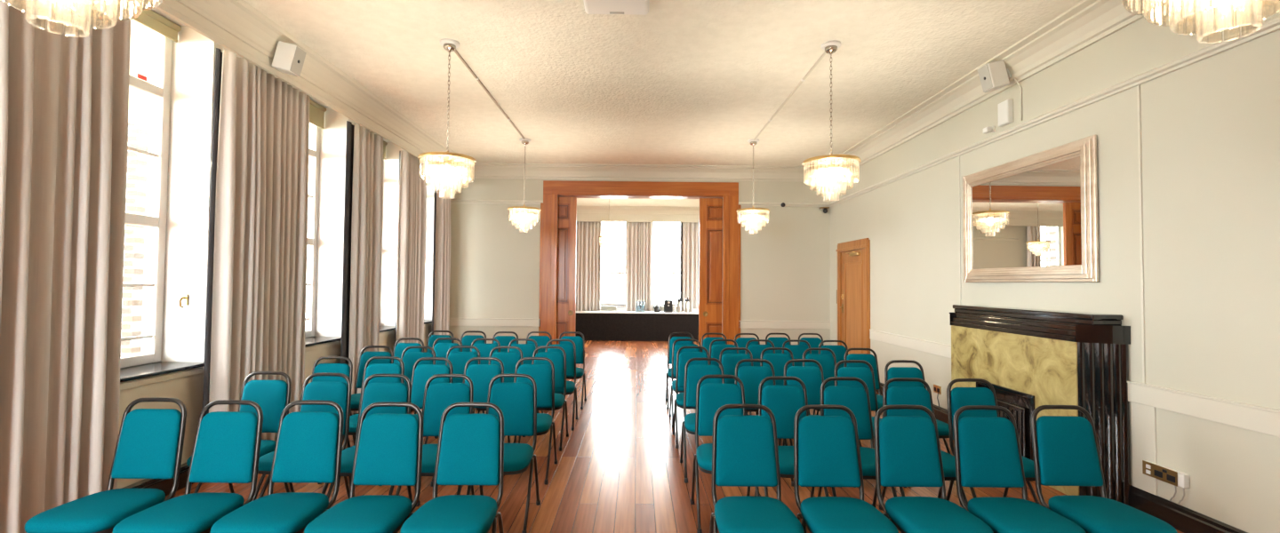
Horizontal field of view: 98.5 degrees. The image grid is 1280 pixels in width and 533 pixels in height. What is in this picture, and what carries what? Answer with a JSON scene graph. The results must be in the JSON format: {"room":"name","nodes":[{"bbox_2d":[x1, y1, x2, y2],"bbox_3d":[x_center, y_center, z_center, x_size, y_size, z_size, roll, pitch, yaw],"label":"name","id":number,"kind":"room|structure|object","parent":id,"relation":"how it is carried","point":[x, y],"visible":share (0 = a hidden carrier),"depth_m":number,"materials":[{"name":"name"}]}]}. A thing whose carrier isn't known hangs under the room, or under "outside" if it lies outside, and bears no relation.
{"room":"community hall","nodes":[
{"label":"community hall","id":0,"kind":"room"},
{"bbox_2d":[134,0,440,362],"bbox_3d":[-3.711,-0.178,4.488,0.500,3.660,11.600,1,-2,0],"label":"wall","id":1,"kind":"structure","parent":0,"point":[194,54],"depth_m":4.45,"materials":[{"name":"white paint"}]},
{"bbox_2d":[120,32,172,368],"bbox_3d":[-3.815,-0.620,3.651,0.065,2.709,1.540,1,-2,0],"label":"window","id":2,"kind":"structure","parent":1,"relation":"in","point":[161,91],"depth_m":4.35,"materials":[{"name":"white paint"}]},
{"bbox_2d":[131,0,181,42],"bbox_3d":[-3.726,-1.899,3.689,0.052,0.139,1.516,1,-2,0],"label":"roller blind","id":3,"kind":"object","parent":1,"relation":"attached to","point":[141,14],"visible":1,"depth_m":4.22,"materials":[{"name":"beige"}]},
{"bbox_2d":[121,463,194,495],"bbox_3d":[-3.425,1.571,4.285,0.100,0.155,11.295,1,-2,0],"label":"baseboard","id":4,"kind":"structure","parent":1,"relation":"attached to","point":[165,485],"depth_m":3.91,"materials":[{"name":"black paint"}]},
{"bbox_2d":[117,366,204,488],"bbox_3d":[-3.449,1.135,3.602,0.037,0.745,1.544,1,-2,0],"label":"trim","id":5,"kind":"structure","parent":1,"relation":"attached to","point":[187,386],"depth_m":4.06,"materials":[{"name":"beige paint"}]},
{"bbox_2d":[120,361,204,383],"bbox_3d":[-3.637,0.749,3.618,0.455,0.026,1.550,1,-2,0],"label":"window sill","id":6,"kind":"structure","parent":1,"relation":"attached to","point":[156,369],"depth_m":4.04,"materials":[{"name":"black"}]},
{"bbox_2d":[272,40,306,76],"bbox_3d":[-3.037,-1.785,4.740,0.255,0.257,0.150,1,-2,0],"label":"wall speaker","id":7,"kind":"object","parent":1,"relation":"attached to","point":[289,59],"visible":0.94,"depth_m":4.67,"materials":[{"name":"white plastic"}]},
{"bbox_2d":[289,46,306,76],"bbox_3d":[-2.938,-1.764,4.740,0.006,0.216,0.136,14,-2,0],"label":"grille","id":8,"kind":"object","parent":7,"relation":"attached to","point":[297,56],"depth_m":4.72,"materials":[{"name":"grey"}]},
{"bbox_2d":[142,0,469,184],"bbox_3d":[-3.075,-1.829,4.388,0.160,0.355,11.295,1,-2,0],"label":"trim","id":9,"kind":"structure","parent":1,"relation":"attached to","point":[236,26],"depth_m":5.09,"materials":[{"name":"beige paint"}]},
{"bbox_2d":[0,0,131,532],"bbox_3d":[-3.268,-0.083,2.788,0.184,3.345,1.405,1,-2,0],"label":"curtain","id":10,"kind":"object","parent":9,"relation":"hanging from","point":[65,64],"visible":0.97,"depth_m":3.09,"materials":[{"name":"grey fabric"}]},
{"bbox_2d":[202,48,309,441],"bbox_3d":[-3.281,-0.022,4.814,0.178,3.345,1.139,1,-2,0],"label":"curtain","id":11,"kind":"object","parent":9,"relation":"hanging from","point":[255,321],"visible":0.8,"depth_m":4.61,"materials":[{"name":"grey fabric"}]},
{"bbox_2d":[340,120,383,415],"bbox_3d":[-3.292,0.029,6.558,0.168,3.345,0.740,1,-2,0],"label":"curtain","id":12,"kind":"object","parent":9,"relation":"hanging from","point":[364,174],"visible":0.84,"depth_m":6.43,"materials":[{"name":"grey fabric"}]},
{"bbox_2d":[394,150,426,346],"bbox_3d":[-3.304,0.072,7.975,0.159,3.345,0.786,1,-2,0],"label":"curtain","id":13,"kind":"object","parent":9,"relation":"hanging from","point":[412,222],"visible":0.74,"depth_m":7.84,"materials":[{"name":"grey fabric"}]},
{"bbox_2d":[432,171,450,335],"bbox_3d":[-3.305,0.108,9.179,0.160,3.345,0.542,1,-2,0],"label":"curtain","id":14,"kind":"object","parent":9,"relation":"hanging from","point":[442,194],"visible":0.73,"depth_m":9.04,"materials":[{"name":"grey fabric"}]},
{"bbox_2d":[305,124,319,337],"bbox_3d":[-3.826,-0.558,5.740,0.065,2.709,1.520,1,-2,0],"label":"window","id":15,"kind":"structure","parent":1,"relation":"in","point":[314,152],"depth_m":6.43,"materials":[{"name":"white paint"}]},
{"bbox_2d":[309,99,326,128],"bbox_3d":[-3.738,-1.776,5.776,0.052,0.260,1.496,1,-2,0],"label":"roller blind","id":16,"kind":"object","parent":1,"relation":"attached to","point":[316,111],"visible":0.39,"depth_m":6.37,"materials":[{"name":"beige"}]},
{"bbox_2d":[304,340,341,383],"bbox_3d":[-3.460,1.198,5.691,0.037,0.745,1.524,1,-2,0],"label":"trim","id":17,"kind":"structure","parent":1,"relation":"attached to","point":[312,353],"depth_m":5.95,"materials":[{"name":"beige paint"}]},
{"bbox_2d":[576,221,601,311],"bbox_3d":[-1.431,0.341,15.430,0.698,3.285,0.146,1,-2,0],"label":"curtain","id":18,"kind":"object","parent":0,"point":[588,242],"visible":0.81,"depth_m":15.42,"materials":[{"name":"grey fabric"}]},
{"bbox_2d":[128,0,1082,207],"bbox_3d":[-1.218,-2.027,7.357,11.400,0.250,17.200,1,-2,0],"label":"ceiling","id":19,"kind":"structure","parent":0,"point":[680,82],"depth_m":5.34,"materials":[{"name":"paint"}]},
{"bbox_2d":[417,38,476,183],"bbox_3d":[-1.688,-1.292,4.852,0.482,1.378,0.482,1,-2,0],"label":"chandelier","id":20,"kind":"object","parent":19,"relation":"hanging from","point":[449,44],"visible":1,"depth_m":4.84,"materials":[{"name":"glass"}]},
{"bbox_2d":[583,0,649,15],"bbox_3d":[-0.174,-1.965,3.990,0.490,0.056,0.520,1,-2,0],"label":"projector","id":21,"kind":"object","parent":19,"relation":"attached to","point":[591,6],"depth_m":4.11,"materials":[{"name":"white paint"}]},
{"bbox_2d":[576,206,699,215],"bbox_3d":[-1.261,-1.549,15.253,10.800,0.235,0.188,1,-2,0],"label":"trim","id":22,"kind":"structure","parent":19,"relation":"attached to","point":[580,210],"depth_m":15.29,"materials":[{"name":"beige paint"}]},
{"bbox_2d":[802,40,860,185],"bbox_3d":[1.673,-1.263,4.824,0.482,1.378,0.482,1,-2,0],"label":"chandelier","id":23,"kind":"object","parent":19,"relation":"hanging from","point":[830,47],"visible":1,"depth_m":4.80,"materials":[{"name":"glass"}]},
{"bbox_2d":[624,222,653,311],"bbox_3d":[-0.025,0.353,15.434,0.782,3.285,0.143,1,-2,0],"label":"curtain","id":24,"kind":"object","parent":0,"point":[639,236],"visible":0.8,"depth_m":15.43,"materials":[{"name":"grey fabric"}]},
{"bbox_2d":[448,178,830,345],"bbox_3d":[-0.120,0.022,10.151,7.740,3.660,0.305,1,-2,0],"label":"wall","id":25,"kind":"structure","parent":0,"point":[785,257],"depth_m":10.00,"materials":[{"name":"paint"}]},
{"bbox_2d":[448,318,540,327],"bbox_3d":[-2.648,1.008,9.942,1.700,0.144,0.028,1,-2,0],"label":"trim","id":26,"kind":"structure","parent":25,"relation":"attached to","point":[452,322],"depth_m":9.93,"materials":[{"name":"beige paint"}]},
{"bbox_2d":[450,200,543,204],"bbox_3d":[-2.619,-1.176,10.003,1.720,0.072,0.036,1,-2,0],"label":"trim","id":27,"kind":"structure","parent":25,"relation":"attached to","point":[497,202],"depth_m":10.00,"materials":[{"name":"beige paint"}]},
{"bbox_2d":[556,196,576,344],"bbox_3d":[-1.766,0.268,10.123,1.172,3.113,0.083,1,-2,0],"label":"door","id":28,"kind":"structure","parent":25,"relation":"in","point":[567,205],"depth_m":10.10,"materials":[{"name":"orange wood"}]},
{"bbox_2d":[450,162,829,182],"bbox_3d":[-0.004,-1.697,9.933,6.940,0.235,0.235,1,-2,0],"label":"trim","id":29,"kind":"structure","parent":25,"relation":"attached to","point":[479,170],"depth_m":9.97,"materials":[{"name":"beige paint"}]},
{"bbox_2d":[538,194,741,344],"bbox_3d":[0.004,0.150,9.965,3.643,3.395,0.060,1,-2,0],"label":"trim","id":30,"kind":"structure","parent":25,"relation":"attached to","point":[732,220],"depth_m":9.96,"materials":[{"name":"orange wood"}]},
{"bbox_2d":[543,180,738,199],"bbox_3d":[0.017,-1.412,10.163,3.553,0.261,0.367,1,-2,0],"label":"trim","id":31,"kind":"structure","parent":25,"relation":"attached to","point":[579,189],"depth_m":10.01,"materials":[{"name":"orange wood"}]},
{"bbox_2d":[698,198,722,346],"bbox_3d":[1.677,0.299,10.139,1.181,3.113,0.083,1,-2,0],"label":"door","id":32,"kind":"structure","parent":25,"relation":"in","point":[710,251],"depth_m":10.12,"materials":[{"name":"orange wood"}]},
{"bbox_2d":[739,320,830,329],"bbox_3d":[2.617,1.055,9.968,1.650,0.144,0.028,1,-2,0],"label":"trim","id":33,"kind":"structure","parent":25,"relation":"attached to","point":[744,324],"depth_m":9.96,"materials":[{"name":"beige paint"}]},
{"bbox_2d":[110,340,1183,532],"bbox_3d":[-1.252,1.856,7.242,11.400,0.200,17.200,1,-2,0],"label":"floor","id":34,"kind":"structure","parent":0,"point":[620,469],"depth_m":4.34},
{"bbox_2d":[24,397,186,532],"bbox_3d":[-2.642,1.159,2.749,0.419,0.900,0.532,1,-2,0],"label":"chair","id":35,"kind":"object","parent":34,"relation":"on","point":[149,444],"visible":0.88,"depth_m":2.92,"materials":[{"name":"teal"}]},
{"bbox_2d":[112,400,263,532],"bbox_3d":[-2.194,1.162,2.701,0.419,0.900,0.532,0,-2,0],"label":"chair","id":36,"kind":"object","parent":34,"relation":"on","point":[227,447],"visible":0.91,"depth_m":2.87,"materials":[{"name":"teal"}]},
{"bbox_2d":[186,371,291,501],"bbox_3d":[-2.641,1.186,3.649,0.419,0.900,0.532,1,-2,0],"label":"chair","id":37,"kind":"object","parent":34,"relation":"on","point":[273,396],"visible":0.28,"depth_m":3.85,"materials":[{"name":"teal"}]},
{"bbox_2d":[210,400,343,532],"bbox_3d":[-1.765,1.166,2.713,0.419,0.900,0.532,1,-2,0],"label":"chair","id":38,"kind":"object","parent":34,"relation":"on","point":[308,447],"visible":0.91,"depth_m":2.88,"materials":[{"name":"teal"}]},
{"bbox_2d":[257,373,351,498],"bbox_3d":[-2.191,1.189,3.601,0.419,0.900,0.532,0,-2,0],"label":"chair","id":39,"kind":"object","parent":34,"relation":"on","point":[339,393],"visible":0.35,"depth_m":3.80,"materials":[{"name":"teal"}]},
{"bbox_2d":[268,356,352,484],"bbox_3d":[-2.628,1.211,4.458,0.419,0.900,0.532,0,-2,0],"label":"chair","id":40,"kind":"object","parent":34,"relation":"on","point":[345,369],"visible":0.17,"depth_m":4.68,"materials":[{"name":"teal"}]},
{"bbox_2d":[304,402,423,532],"bbox_3d":[-1.327,1.169,2.686,0.419,0.900,0.532,0,-2,0],"label":"chair","id":41,"kind":"object","parent":34,"relation":"on","point":[388,452],"visible":0.96,"depth_m":2.86,"materials":[{"name":"teal"}]},
{"bbox_2d":[327,374,413,503],"bbox_3d":[-1.762,1.192,3.583,0.419,0.900,0.532,1,-2,0],"label":"chair","id":42,"kind":"object","parent":34,"relation":"on","point":[372,393],"visible":0.38,"depth_m":3.79,"materials":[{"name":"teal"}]},
{"bbox_2d":[349,345,393,415],"bbox_3d":[-2.634,1.234,5.258,0.419,0.900,0.532,1,-2,0],"label":"chair","id":43,"kind":"object","parent":34,"relation":"on","point":[364,357],"visible":0.36,"depth_m":5.46,"materials":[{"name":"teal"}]},
{"bbox_2d":[342,356,404,445],"bbox_3d":[-2.189,1.215,4.471,0.419,0.900,0.532,1,-2,-1],"label":"chair","id":44,"kind":"object","parent":34,"relation":"on","point":[372,369],"visible":0.2,"depth_m":4.68,"materials":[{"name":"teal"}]},
{"bbox_2d":[393,337,423,414],"bbox_3d":[-2.641,1.258,6.048,0.419,0.900,0.532,0,-2,0],"label":"chair","id":45,"kind":"object","parent":34,"relation":"on","point":[398,349],"visible":0.26,"depth_m":6.27,"materials":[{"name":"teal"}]},
{"bbox_2d":[378,357,452,487],"bbox_3d":[-1.763,1.217,4.433,0.419,0.900,0.532,1,-2,0],"label":"chair","id":46,"kind":"object","parent":34,"relation":"on","point":[422,373],"visible":0.3,"depth_m":4.64,"materials":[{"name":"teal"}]},
{"bbox_2d":[400,346,437,438],"bbox_3d":[-2.206,1.238,5.240,0.419,0.900,0.532,1,-2,0],"label":"chair","id":47,"kind":"object","parent":34,"relation":"on","point":[409,359],"visible":0.25,"depth_m":5.46,"materials":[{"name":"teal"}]},
{"bbox_2d":[395,374,474,506],"bbox_3d":[-1.335,1.196,3.595,0.419,0.900,0.532,0,-2,0],"label":"chair","id":48,"kind":"object","parent":34,"relation":"on","point":[437,396],"visible":0.47,"depth_m":3.79,"materials":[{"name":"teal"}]},
{"bbox_2d":[414,337,462,414],"bbox_3d":[-2.214,1.263,6.080,0.419,0.900,0.532,0,-2,0],"label":"chair","id":49,"kind":"object","parent":34,"relation":"on","point":[441,349],"visible":0.21,"depth_m":6.30,"materials":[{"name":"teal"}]},
{"bbox_2d":[400,402,503,532],"bbox_3d":[-0.899,1.173,2.698,0.419,0.900,0.532,1,-2,0],"label":"chair","id":50,"kind":"object","parent":34,"relation":"on","point":[470,447],"visible":1,"depth_m":2.87,"materials":[{"name":"teal fabric"}]},
{"bbox_2d":[424,345,479,444],"bbox_3d":[-1.778,1.243,5.302,0.419,0.900,0.532,1,-2,-1],"label":"chair","id":51,"kind":"object","parent":34,"relation":"on","point":[459,360],"visible":0.2,"depth_m":5.51,"materials":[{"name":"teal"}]},
{"bbox_2d":[463,357,503,486],"bbox_3d":[-1.336,1.222,4.465,0.419,0.900,0.532,0,-2,0],"label":"chair","id":52,"kind":"object","parent":34,"relation":"on","point":[481,376],"visible":0.27,"depth_m":4.67,"materials":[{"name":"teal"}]},
{"bbox_2d":[470,338,500,364],"bbox_3d":[-1.767,1.266,6.062,0.419,0.900,0.532,1,-2,-1],"label":"chair","id":53,"kind":"object","parent":34,"relation":"on","point":[484,349],"visible":0.23,"depth_m":6.28,"materials":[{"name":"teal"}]},
{"bbox_2d":[475,346,525,443],"bbox_3d":[-1.348,1.247,5.304,0.419,0.900,0.532,1,-2,0],"label":"chair","id":54,"kind":"object","parent":34,"relation":"on","point":[509,360],"visible":0.26,"depth_m":5.51,"materials":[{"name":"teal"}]},
{"bbox_2d":[466,374,540,532],"bbox_3d":[-0.898,1.201,3.627,0.419,0.900,0.532,1,-2,0],"label":"chair","id":55,"kind":"object","parent":34,"relation":"on","point":[517,402],"visible":0.67,"depth_m":3.81,"materials":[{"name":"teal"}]},
{"bbox_2d":[507,338,539,413],"bbox_3d":[-1.342,1.269,6.054,0.419,0.900,0.532,0,-2,0],"label":"chair","id":56,"kind":"object","parent":34,"relation":"on","point":[527,349],"visible":0.23,"depth_m":6.27,"materials":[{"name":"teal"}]},
{"bbox_2d":[504,357,557,484],"bbox_3d":[-0.909,1.227,4.497,0.419,0.900,0.532,0,-2,0],"label":"chair","id":57,"kind":"object","parent":34,"relation":"on","point":[543,375],"visible":0.48,"depth_m":4.68,"materials":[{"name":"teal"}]},
{"bbox_2d":[518,346,568,451],"bbox_3d":[-0.922,1.252,5.336,0.419,0.900,0.532,0,-2,0],"label":"chair","id":58,"kind":"object","parent":34,"relation":"on","point":[559,361],"visible":0.53,"depth_m":5.52,"materials":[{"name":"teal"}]},
{"bbox_2d":[536,339,577,431],"bbox_3d":[-0.902,1.273,6.036,0.419,0.900,0.532,1,-2,-1],"label":"chair","id":59,"kind":"object","parent":34,"relation":"on","point":[570,350],"visible":0.51,"depth_m":6.22,"materials":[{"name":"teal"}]},
{"bbox_2d":[558,331,586,409],"bbox_3d":[-0.904,1.302,7.006,0.419,0.900,0.532,0,-2,0],"label":"chair","id":60,"kind":"object","parent":34,"relation":"on","point":[580,343],"visible":0.52,"depth_m":7.20,"materials":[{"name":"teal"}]},
{"bbox_2d":[575,311,698,341],"bbox_3d":[-0.222,1.613,14.958,3.840,0.765,0.570,1,-2,0],"label":"banquet table","id":61,"kind":"object","parent":34,"relation":"on","point":[594,325],"visible":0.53,"depth_m":14.68,"materials":[{"name":"black fabric"}]},
{"bbox_2d":[664,332,694,408],"bbox_3d":[0.544,1.316,7.063,0.419,0.900,0.532,1,-2,0],"label":"chair","id":62,"kind":"object","parent":34,"relation":"on","point":[673,340],"visible":0.4,"depth_m":7.27,"materials":[{"name":"teal"}]},
{"bbox_2d":[668,338,701,427],"bbox_3d":[0.550,1.290,6.193,0.419,0.900,0.532,1,-2,-1],"label":"chair","id":63,"kind":"object","parent":34,"relation":"on","point":[678,347],"visible":0.36,"depth_m":6.40,"materials":[{"name":"teal"}]},
{"bbox_2d":[680,222,699,311],"bbox_3d":[1.455,0.366,15.444,0.668,3.285,0.136,1,-2,0],"label":"curtain","id":64,"kind":"object","parent":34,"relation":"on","point":[690,231],"visible":0.52,"depth_m":15.45,"materials":[{"name":"grey fabric"}]},
{"bbox_2d":[672,346,710,448],"bbox_3d":[0.546,1.268,5.443,0.419,0.900,0.532,1,-2,0],"label":"chair","id":65,"kind":"object","parent":34,"relation":"on","point":[684,357],"visible":0.44,"depth_m":5.64,"materials":[{"name":"teal"}]},
{"bbox_2d":[680,358,724,483],"bbox_3d":[0.557,1.241,4.554,0.419,0.900,0.532,1,-2,0],"label":"chair","id":66,"kind":"object","parent":34,"relation":"on","point":[694,373],"visible":0.47,"depth_m":4.75,"materials":[{"name":"teal"}]},
{"bbox_2d":[690,375,759,532],"bbox_3d":[0.567,1.215,3.664,0.419,0.900,0.532,0,-2,0],"label":"chair","id":67,"kind":"object","parent":34,"relation":"on","point":[709,397],"visible":0.54,"depth_m":3.85,"materials":[{"name":"teal"}]},
{"bbox_2d":[709,339,747,415],"bbox_3d":[0.975,1.294,6.185,0.419,0.900,0.532,0,-2,0],"label":"chair","id":68,"kind":"object","parent":34,"relation":"on","point":[715,351],"visible":0.19,"depth_m":6.40,"materials":[{"name":"teal"}]},
{"bbox_2d":[719,347,758,415],"bbox_3d":[0.974,1.269,5.356,0.419,0.900,0.532,1,-2,0],"label":"chair","id":69,"kind":"object","parent":34,"relation":"on","point":[729,362],"visible":0.27,"depth_m":5.57,"materials":[{"name":"teal"}]},
{"bbox_2d":[709,404,804,532],"bbox_3d":[0.561,1.186,2.715,0.419,0.900,0.532,1,-2,0],"label":"chair","id":70,"kind":"object","parent":34,"relation":"on","point":[745,452],"visible":1,"depth_m":2.89,"materials":[{"name":"teal"}]},
{"bbox_2d":[745,339,775,415],"bbox_3d":[1.403,1.298,6.197,0.419,0.900,0.532,1,-2,0],"label":"chair","id":71,"kind":"object","parent":34,"relation":"on","point":[756,350],"visible":0.22,"depth_m":6.42,"materials":[{"name":"teal"}]},
{"bbox_2d":[734,359,793,487],"bbox_3d":[0.984,1.243,4.496,0.419,0.900,0.532,1,-2,0],"label":"chair","id":72,"kind":"object","parent":34,"relation":"on","point":[751,377],"visible":0.24,"depth_m":4.70,"materials":[{"name":"teal"}]},
{"bbox_2d":[760,347,794,385],"bbox_3d":[1.403,1.274,5.388,0.419,0.900,0.532,1,-2,-1],"label":"chair","id":73,"kind":"object","parent":34,"relation":"on","point":[778,361],"visible":0.25,"depth_m":5.60,"materials":[{"name":"teal"}]},
{"bbox_2d":[754,376,829,497],"bbox_3d":[0.998,1.217,3.616,0.419,0.900,0.532,1,-2,-1],"label":"chair","id":74,"kind":"object","parent":34,"relation":"on","point":[784,402],"visible":0.38,"depth_m":3.81,"materials":[{"name":"teal"}]},
{"bbox_2d":[782,339,815,415],"bbox_3d":[1.831,1.302,6.199,0.419,0.900,0.532,1,-2,-1],"label":"chair","id":75,"kind":"object","parent":34,"relation":"on","point":[797,351],"visible":0.19,"depth_m":6.42,"materials":[{"name":"teal"}]},
{"bbox_2d":[782,359,824,486],"bbox_3d":[1.413,1.248,4.518,0.419,0.900,0.532,1,-2,-1],"label":"chair","id":76,"kind":"object","parent":34,"relation":"on","point":[812,377],"visible":0.27,"depth_m":4.73,"materials":[{"name":"teal"}]},
{"bbox_2d":[802,348,836,415],"bbox_3d":[1.830,1.277,5.380,0.419,0.900,0.532,1,-2,-1],"label":"chair","id":77,"kind":"object","parent":34,"relation":"on","point":[828,362],"visible":0.22,"depth_m":5.59,"materials":[{"name":"teal"}]},
{"bbox_2d":[816,340,847,415],"bbox_3d":[2.257,1.305,6.202,0.419,0.900,0.532,0,-2,0],"label":"chair","id":78,"kind":"object","parent":34,"relation":"on","point":[839,351],"visible":0.22,"depth_m":6.42,"materials":[{"name":"teal"}]},
{"bbox_2d":[793,404,898,532],"bbox_3d":[0.996,1.190,2.717,0.419,0.900,0.532,1,-2,0],"label":"chair","id":79,"kind":"object","parent":34,"relation":"on","point":[827,452],"visible":0.99,"depth_m":2.89,"materials":[{"name":"teal"}]},
{"bbox_2d":[817,376,896,507],"bbox_3d":[1.429,1.221,3.608,0.419,0.900,0.532,1,-2,0],"label":"chair","id":80,"kind":"object","parent":34,"relation":"on","point":[856,399],"visible":0.44,"depth_m":3.80,"materials":[{"name":"teal"}]},
{"bbox_2d":[844,348,883,447],"bbox_3d":[2.268,1.282,5.422,0.419,0.900,0.532,0,-2,0],"label":"chair","id":81,"kind":"object","parent":34,"relation":"on","point":[869,358],"visible":0.33,"depth_m":5.63,"materials":[{"name":"teal"}]},
{"bbox_2d":[834,360,906,487],"bbox_3d":[1.840,1.250,4.490,0.419,0.900,0.532,1,-2,-1],"label":"chair","id":82,"kind":"object","parent":34,"relation":"on","point":[867,375],"visible":0.36,"depth_m":4.70,"materials":[{"name":"teal"}]},
{"bbox_2d":[884,360,951,455],"bbox_3d":[2.284,1.255,4.522,0.419,0.900,0.532,0,-2,0],"label":"chair","id":83,"kind":"object","parent":34,"relation":"on","point":[893,372],"visible":0.3,"depth_m":4.74,"materials":[{"name":"teal"}]},
{"bbox_2d":[879,377,967,510],"bbox_3d":[1.863,1.224,3.601,0.419,0.900,0.532,1,-2,0],"label":"chair","id":84,"kind":"object","parent":34,"relation":"on","point":[894,396],"visible":0.34,"depth_m":3.81,"materials":[{"name":"teal"}]},
{"bbox_2d":[873,405,993,532],"bbox_3d":[1.434,1.194,2.729,0.419,0.900,0.532,1,-2,0],"label":"chair","id":85,"kind":"object","parent":34,"relation":"on","point":[908,453],"visible":0.96,"depth_m":2.90,"materials":[{"name":"teal"}]},
{"bbox_2d":[946,378,1039,504],"bbox_3d":[2.314,1.228,3.603,0.419,0.900,0.532,1,-2,0],"label":"chair","id":86,"kind":"object","parent":34,"relation":"on","point":[957,397],"visible":0.32,"depth_m":3.81,"materials":[{"name":"teal"}]},
{"bbox_2d":[952,405,1086,532],"bbox_3d":[1.861,1.198,2.731,0.419,0.900,0.532,0,-2,0],"label":"chair","id":87,"kind":"object","parent":34,"relation":"on","point":[988,453],"visible":0.91,"depth_m":2.90,"materials":[{"name":"teal"}]},
{"bbox_2d":[949,304,1131,505],"bbox_3d":[3.315,1.047,4.816,0.304,1.352,1.869,1,-2,0],"label":"fireplace","id":88,"kind":"object","parent":34,"relation":"on","point":[1032,359],"visible":0.54,"depth_m":4.24,"materials":[{"name":"stone"}]},
{"bbox_2d":[952,304,1123,325],"bbox_3d":[3.359,0.410,4.840,0.228,0.076,1.765,1,-2,0],"label":"mantel shelf","id":89,"kind":"object","parent":88,"relation":"attached to","point":[1039,315],"depth_m":4.45,"materials":[{"name":"black wood"}]},
{"bbox_2d":[1031,405,1177,532],"bbox_3d":[2.305,1.203,2.763,0.419,0.900,0.532,0,-2,0],"label":"chair","id":90,"kind":"object","parent":34,"relation":"on","point":[1066,452],"visible":0.97,"depth_m":2.94,"materials":[{"name":"teal"}]},
{"bbox_2d":[829,0,1279,532],"bbox_3d":[3.629,-0.113,4.524,0.300,3.660,11.600,1,-2,0],"label":"wall","id":91,"kind":"structure","parent":0,"point":[1211,126],"depth_m":3.66,"materials":[{"name":"paint"}]},
{"bbox_2d":[836,238,870,354],"bbox_3d":[3.479,0.716,8.912,0.182,2.262,1.298,1,-2,0],"label":"door","id":92,"kind":"structure","parent":91,"relation":"in","point":[853,257],"depth_m":8.88,"materials":[{"name":"orange wood"}]},
{"bbox_2d":[869,329,951,358],"bbox_3d":[3.443,0.973,6.984,0.028,0.144,2.485,1,-2,0],"label":"trim","id":93,"kind":"structure","parent":91,"relation":"attached to","point":[940,349],"depth_m":6.93,"materials":[{"name":"beige paint"}]},
{"bbox_2d":[977,60,1010,92],"bbox_3d":[3.306,-1.768,5.123,0.255,0.257,0.150,1,-2,-2],"label":"wall speaker","id":94,"kind":"object","parent":91,"relation":"attached to","point":[993,76],"visible":1,"depth_m":5.05,"materials":[{"name":"white plastic"}]},
{"bbox_2d":[977,64,992,91],"bbox_3d":[3.206,-1.749,5.118,0.006,0.216,0.136,-13,-1,-3],"label":"grille","id":95,"kind":"object","parent":94,"relation":"attached to","point":[983,72],"depth_m":5.11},
{"bbox_2d":[822,0,1175,182],"bbox_3d":[3.377,-1.832,4.421,0.235,0.235,11.295,1,-2,0],"label":"trim","id":96,"kind":"structure","parent":91,"relation":"attached to","point":[1087,22],"depth_m":4.88,"materials":[{"name":"beige paint"}]},
{"bbox_2d":[997,99,1013,127],"bbox_3d":[3.461,-1.455,5.223,0.053,0.220,0.150,1,-2,0],"label":"junction box","id":97,"kind":"object","parent":91,"relation":"attached to","point":[1004,108],"visible":1,"depth_m":5.18,"materials":[{"name":"white plastic"}]},
{"bbox_2d":[962,135,1098,282],"bbox_3d":[3.440,-0.418,5.015,0.051,1.124,1.672,1,-2,-1],"label":"wall mirror","id":98,"kind":"object","parent":91,"relation":"attached to","point":[1033,218],"visible":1,"depth_m":4.79,"materials":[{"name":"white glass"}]},
{"bbox_2d":[828,16,1279,207],"bbox_3d":[3.472,-1.290,4.406,0.036,0.072,11.295,1,-2,0],"label":"trim","id":99,"kind":"structure","parent":91,"relation":"attached to","point":[1273,25],"depth_m":4.06,"materials":[{"name":"beige paint"}]},
{"bbox_2d":[875,382,1247,532],"bbox_3d":[3.450,1.632,4.319,0.030,0.155,11.295,1,-2,0],"label":"baseboard","id":100,"kind":"structure","parent":91,"relation":"attached to","point":[1185,520],"depth_m":3.57,"materials":[{"name":"black paint"}]},
{"bbox_2d":[1136,84,1145,383],"bbox_3d":[3.479,-0.233,3.824,0.010,2.078,0.016,1,-2,0],"label":"trim","id":101,"kind":"structure","parent":91,"relation":"attached to","point":[1139,85],"depth_m":3.82,"materials":[{"name":"beige paint"}]},
{"bbox_2d":[1130,401,1157,495],"bbox_3d":[3.467,1.246,3.792,0.008,0.596,0.180,1,-2,0],"label":"trim","id":102,"kind":"structure","parent":91,"relation":"attached to","point":[1143,417],"depth_m":3.79,"materials":[{"name":"beige paint"}]},
{"bbox_2d":[1142,460,1189,504],"bbox_3d":[3.446,1.424,3.619,0.048,0.213,0.283,1,-2,0],"label":"wall socket","id":103,"kind":"object","parent":91,"relation":"attached to","point":[1166,475],"visible":1,"depth_m":3.58,"materials":[{"name":"gold plastic"}]},
{"bbox_2d":[1127,380,1279,438],"bbox_3d":[3.473,0.804,1.307,0.028,0.144,5.225,1,-2,0],"label":"trim","id":104,"kind":"structure","parent":91,"relation":"attached to","point":[1264,420],"depth_m":3.34,"materials":[{"name":"beige paint"}]},
{"label":"outside","id":105,"kind":"structure","parent":0,"visible":0},
{"bbox_3d":[-0.101,5.945,9.827,120.000,0.200,100.000,1,-2,0],"label":"ground","id":106,"kind":"structure","parent":105,"visible":0},
{"bbox_2d":[120,122,148,357],"bbox_3d":[-13.335,-0.521,18.280,3.500,13.000,11.350,1,-2,0],"label":"wall","id":107,"kind":"structure","parent":106,"relation":"on","point":[138,136],"depth_m":12.66,"materials":[{"name":"beige brick"}]},
{"bbox_3d":[-6.815,0.051,13.069,0.300,3.660,5.600,1,-2,0],"label":"wall","id":108,"kind":"structure","parent":0,"visible":0},
{"bbox_2d":[576,214,699,222],"bbox_3d":[-1.263,-1.349,15.336,10.800,0.190,0.030,1,-2,0],"label":"trim","id":109,"kind":"structure","parent":108,"relation":"attached to","point":[580,217],"depth_m":15.33,"materials":[{"name":"beige paint"}]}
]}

